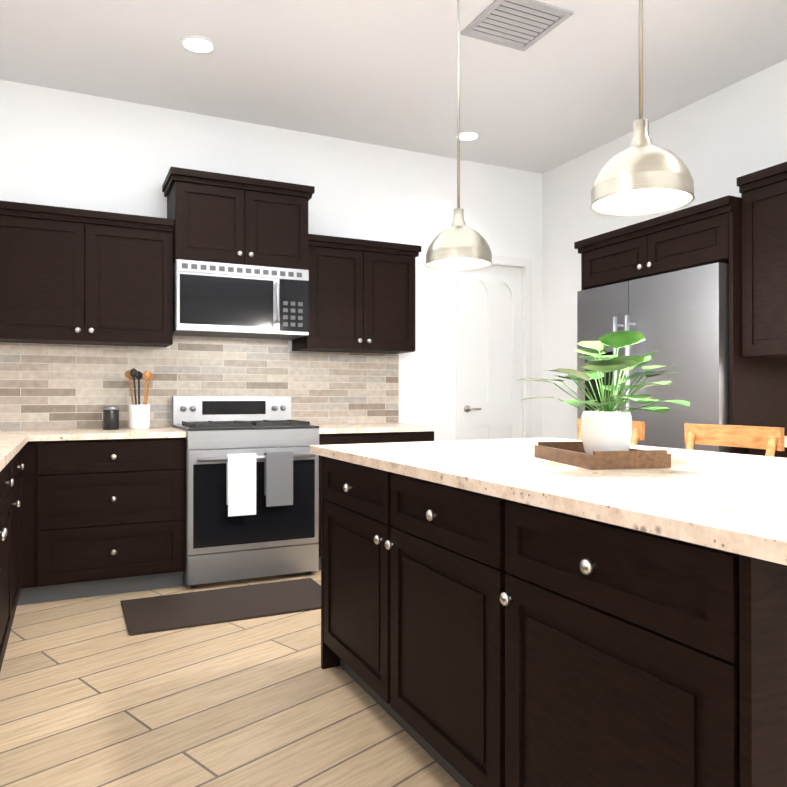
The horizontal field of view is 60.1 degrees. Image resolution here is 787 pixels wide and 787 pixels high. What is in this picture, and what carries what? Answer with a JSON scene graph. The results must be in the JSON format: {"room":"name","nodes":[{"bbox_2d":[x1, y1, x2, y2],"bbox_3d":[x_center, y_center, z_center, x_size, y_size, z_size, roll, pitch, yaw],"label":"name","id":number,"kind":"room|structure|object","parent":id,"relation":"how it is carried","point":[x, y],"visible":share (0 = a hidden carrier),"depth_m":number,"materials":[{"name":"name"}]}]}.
{"room":"kitchen","nodes":[
{"label":"kitchen","id":0,"kind":"room"},
{"bbox_2d":[0,570,460,786],"bbox_3d":[0.955,1.130,1.182,4.666,0.050,8.157,0,0,-26],"label":"floor","id":1,"kind":"structure","parent":0,"point":[93,693],"depth_m":2.40,"materials":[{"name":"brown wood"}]},
{"bbox_2d":[0,468,3,670],"bbox_3d":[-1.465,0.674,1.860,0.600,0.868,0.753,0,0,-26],"label":"base cabinet","id":2,"kind":"object","parent":1,"relation":"on","point":[2,471],"depth_m":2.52,"materials":[{"name":"brown wood"}]},
{"bbox_2d":[0,429,38,471],"bbox_3d":[-1.506,0.224,1.965,0.690,0.032,4.424,0,0,-26],"label":"countertop","id":3,"kind":"structure","parent":2,"relation":"on","point":[13,443],"depth_m":3.03,"materials":[{"name":"stone"}]},
{"bbox_2d":[4,455,15,654],"bbox_3d":[-1.751,0.677,2.459,0.600,0.868,0.805,0,0,-26],"label":"base cabinet","id":4,"kind":"object","parent":1,"relation":"on","point":[10,530],"depth_m":2.84,"materials":[{"name":"brown wood"}]},
{"bbox_2d":[16,450,23,606],"bbox_3d":[-2.035,0.679,3.054,0.600,0.868,0.747,0,0,-26],"label":"base cabinet","id":5,"kind":"object","parent":1,"relation":"on","point":[19,466],"depth_m":3.35,"materials":[{"name":"brown wood"}]},
{"bbox_2d":[17,441,32,604],"bbox_3d":[-2.321,0.682,3.680,0.697,0.868,0.579,0,0,-26],"label":"base cabinet","id":6,"kind":"object","parent":1,"relation":"on","point":[26,592],"depth_m":3.56,"materials":[{"name":"brown wood"}]},
{"bbox_2d":[33,437,184,603],"bbox_3d":[-1.659,0.683,3.985,0.761,0.868,0.600,0,0,-26],"label":"base cabinet","id":7,"kind":"object","parent":1,"relation":"on","point":[102,517],"depth_m":3.71,"materials":[{"name":"brown wood"}]},
{"bbox_2d":[35,427,185,440],"bbox_3d":[-1.660,0.233,3.981,0.768,0.032,0.652,0,0,-26],"label":"countertop","id":8,"kind":"structure","parent":7,"relation":"on","point":[153,432],"depth_m":3.77,"materials":[{"name":"stone"}]},
{"bbox_2d":[103,406,118,429],"bbox_3d":[-1.704,0.147,4.104,0.093,0.142,0.093,0,0,-26],"label":"canister","id":9,"kind":"object","parent":8,"relation":"on","point":[110,417],"visible":1,"depth_m":4.07,"materials":[{"name":"black metal"}]},
{"bbox_2d":[125,368,153,429],"bbox_3d":[-1.553,0.032,4.160,0.170,0.372,0.164,0,0,-26],"label":"utensil crock","id":10,"kind":"object","parent":8,"relation":"on","point":[139,416],"visible":1,"depth_m":4.11,"materials":[{"name":"white ceramic"}]},
{"bbox_2d":[120,578,320,635],"bbox_3d":[-0.856,1.109,3.599,1.060,0.012,0.560,0,0,-26],"label":"kitchen mat","id":11,"kind":"object","parent":1,"relation":"on","point":[148,615],"visible":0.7,"depth_m":3.54,"materials":[{"name":"rubber"}]},
{"bbox_2d":[172,396,318,587],"bbox_3d":[-0.933,0.568,4.264,0.780,1.100,0.722,0,0,-26],"label":"range","id":12,"kind":"object","parent":1,"relation":"on","point":[222,546],"visible":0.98,"depth_m":4.01,"materials":[{"name":"silver metal"}]},
{"bbox_2d":[227,453,255,516],"bbox_3d":[-0.873,0.522,3.906,0.160,0.350,0.046,0,0,-26],"label":"towel","id":13,"kind":"object","parent":12,"relation":"hanging from","point":[241,484],"visible":0.95,"depth_m":3.88,"materials":[{"name":"white fabric"}]},
{"bbox_2d":[264,452,292,506],"bbox_3d":[-0.675,0.502,4.000,0.160,0.310,0.046,0,0,-26],"label":"towel","id":14,"kind":"object","parent":12,"relation":"hanging from","point":[278,478],"visible":0.93,"depth_m":3.98,"materials":[{"name":"grey fabric"}]},
{"bbox_2d":[318,431,433,569],"bbox_3d":[-0.218,0.686,4.654,0.841,0.868,0.632,0,0,-26],"label":"base cabinet","id":15,"kind":"object","parent":1,"relation":"on","point":[364,438],"visible":0.17,"depth_m":4.36,"materials":[{"name":"brown wood"}]},
{"bbox_2d":[310,423,439,433],"bbox_3d":[-0.214,0.236,4.671,0.861,0.032,0.652,0,0,-26],"label":"countertop","id":16,"kind":"structure","parent":15,"relation":"on","point":[360,428],"depth_m":4.46,"materials":[{"name":"stone"}]},
{"bbox_2d":[321,456,786,786],"bbox_3d":[0.520,0.675,2.080,0.947,0.868,1.930,0,0,-26],"label":"kitchen island","id":17,"kind":"object","parent":1,"relation":"on","point":[471,639],"visible":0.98,"depth_m":1.46,"materials":[{"name":"brown wood"}]},
{"bbox_2d":[310,438,786,564],"bbox_3d":[0.694,0.225,2.027,1.220,0.032,2.260,0,0,-26],"label":"island countertop","id":18,"kind":"structure","parent":17,"relation":"on","point":[732,502],"depth_m":1.56,"materials":[{"name":"stone"}]},
{"bbox_2d":[534,441,670,469],"bbox_3d":[0.619,0.184,2.068,0.240,0.050,0.400,0,0,-11],"label":"wood tray","id":19,"kind":"object","parent":18,"relation":"on","point":[572,453],"visible":0.94,"depth_m":1.89,"materials":[{"name":"brown wood"}]},
{"bbox_2d":[518,330,689,454],"bbox_3d":[0.660,0.007,2.016,0.502,0.376,0.504,0,0,-26],"label":"potted plant","id":20,"kind":"object","parent":19,"relation":"on","point":[606,429],"visible":0.92,"depth_m":1.97,"materials":[{"name":"green plant"}]},
{"bbox_2d":[578,419,644,444],"bbox_3d":[0.849,0.622,3.196,0.524,0.987,0.456,0,0,-26],"label":"bar stool","id":21,"kind":"object","parent":1,"relation":"on","point":[638,430],"visible":0.02,"depth_m":3.11,"materials":[{"name":"brown wood"}]},
{"bbox_2d":[577,262,728,452],"bbox_3d":[1.659,0.242,3.894,0.803,1.750,1.020,0,0,-26],"label":"refrigerator","id":22,"kind":"object","parent":1,"relation":"on","point":[680,319],"visible":0.33,"depth_m":3.55,"materials":[{"name":"silver metal"}]},
{"bbox_2d":[574,195,786,453],"bbox_3d":[1.707,0.082,3.934,0.735,2.070,1.110,0,0,-26],"label":"surround","id":23,"kind":"object","parent":1,"relation":"on","point":[706,233],"visible":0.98,"depth_m":3.44,"materials":[{"name":"brown wood"}]},
{"bbox_2d":[684,424,783,456],"bbox_3d":[1.138,0.620,2.591,0.524,0.987,0.456,0,0,-26],"label":"bar stool","id":24,"kind":"object","parent":1,"relation":"on","point":[770,440],"visible":0.15,"depth_m":2.69,"materials":[{"name":"brown wood"}]},
{"bbox_2d":[748,447,786,457],"bbox_3d":[2.174,0.679,3.060,0.600,0.868,0.858,0,0,-26],"label":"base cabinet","id":25,"kind":"object","parent":1,"relation":"on","point":[759,452],"visible":0.02,"depth_m":3.21,"materials":[{"name":"brown wood"}]},
{"bbox_2d":[784,436,786,446],"bbox_3d":[2.506,0.226,2.355,0.652,0.032,2.420,0,0,-26],"label":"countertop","id":26,"kind":"structure","parent":25,"relation":"on","point":[785,441],"depth_m":3.11,"materials":[{"name":"stone"}]},
{"bbox_2d":[0,79,542,440],"bbox_3d":[-0.780,-0.369,4.824,4.666,2.980,0.100,0,0,-26],"label":"wall","id":27,"kind":"structure","parent":0,"point":[63,148],"depth_m":4.90,"materials":[{"name":"paint"}]},
{"bbox_2d":[0,336,398,429],"bbox_3d":[-1.358,-0.078,4.483,3.090,0.593,0.010,0,0,-26],"label":"backsplash","id":28,"kind":"structure","parent":27,"relation":"attached to","point":[53,386],"depth_m":4.47,"materials":[{"name":"beige tile"}]},
{"bbox_2d":[0,167,421,353],"bbox_3d":[-1.274,-0.827,4.301,3.117,1.050,0.412,0,0,-26],"label":"upper cabinet","id":29,"kind":"object","parent":27,"relation":"attached to","point":[73,276],"visible":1,"depth_m":4.12,"materials":[{"name":"brown wood"}]},
{"bbox_2d":[173,259,308,339],"bbox_3d":[-1.000,-0.592,4.407,0.830,0.429,0.454,0,0,-26],"label":"microwave","id":30,"kind":"object","parent":29,"relation":"attached to","point":[217,299],"visible":1,"depth_m":4.24,"materials":[{"name":"silver metal"}]},
{"bbox_2d":[464,265,521,439],"bbox_3d":[0.811,0.034,5.546,0.590,2.170,0.094,0,0,-26],"label":"door","id":31,"kind":"structure","parent":27,"relation":"attached to","point":[492,350],"depth_m":5.56,"materials":[{"name":"white wood"}]},
{"bbox_2d":[456,255,531,440],"bbox_3d":[0.627,0.001,5.484,1.316,2.245,0.118,0,0,-26],"label":"door frame","id":32,"kind":"structure","parent":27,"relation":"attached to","point":[525,264],"depth_m":5.64,"materials":[{"name":"white wood"}]},
{"bbox_2d":[0,0,786,173],"bbox_3d":[0.955,-1.900,1.194,4.666,0.050,8.157,0,0,-26],"label":"ceiling","id":33,"kind":"structure","parent":0,"point":[380,72],"depth_m":3.85,"materials":[{"name":"paint"}]},
{"bbox_2d":[180,35,216,54],"bbox_3d":[-1.043,-1.861,3.633,0.190,0.006,0.190,0,0,-26],"label":"recessed light","id":34,"kind":"object","parent":33,"relation":"in","point":[196,44],"visible":1,"depth_m":3.63,"materials":[{"name":"white"}]},
{"bbox_2d":[425,0,491,270],"bbox_3d":[0.287,-1.216,3.002,0.295,1.297,0.295,0,0,-26],"label":"pendant light","id":35,"kind":"object","parent":33,"relation":"hanging from","point":[458,245],"visible":1,"depth_m":2.94,"materials":[{"name":"silver metal"}]},
{"bbox_2d":[454,131,480,141],"bbox_3d":[0.532,-1.855,4.906,0.190,0.006,0.190,0,0,-26],"label":"recessed light","id":36,"kind":"object","parent":33,"relation":"in","point":[466,136],"visible":0.9,"depth_m":4.90,"materials":[{"name":"white"}]},
{"bbox_2d":[461,0,573,50],"bbox_3d":[0.612,-1.858,3.415,0.400,0.012,0.400,0,0,-26],"label":"ceiling vent","id":37,"kind":"object","parent":33,"relation":"in","point":[522,25],"visible":0.98,"depth_m":3.40,"materials":[{"name":"grey metal"}]},
{"bbox_2d":[590,0,694,215],"bbox_3d":[0.744,-1.220,2.045,0.295,1.297,0.295,0,0,-26],"label":"pendant light","id":38,"kind":"object","parent":33,"relation":"hanging from","point":[642,175],"visible":1,"depth_m":1.99,"materials":[{"name":"silver metal"}]},
{"bbox_2d":[542,59,786,439],"bbox_3d":[3.037,-0.381,2.126,0.100,2.980,8.057,0,0,-26],"label":"wall","id":39,"kind":"structure","parent":0,"point":[719,143],"depth_m":4.87,"materials":[{"name":"paint"}]},
{"bbox_2d":[737,162,786,358],"bbox_3d":[2.493,-0.615,2.347,0.682,0.870,2.430,0,0,-26],"label":"upper cabinet","id":40,"kind":"object","parent":39,"relation":"attached to","point":[764,251],"visible":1,"depth_m":3.20,"materials":[{"name":"brown wood"}]}
]}

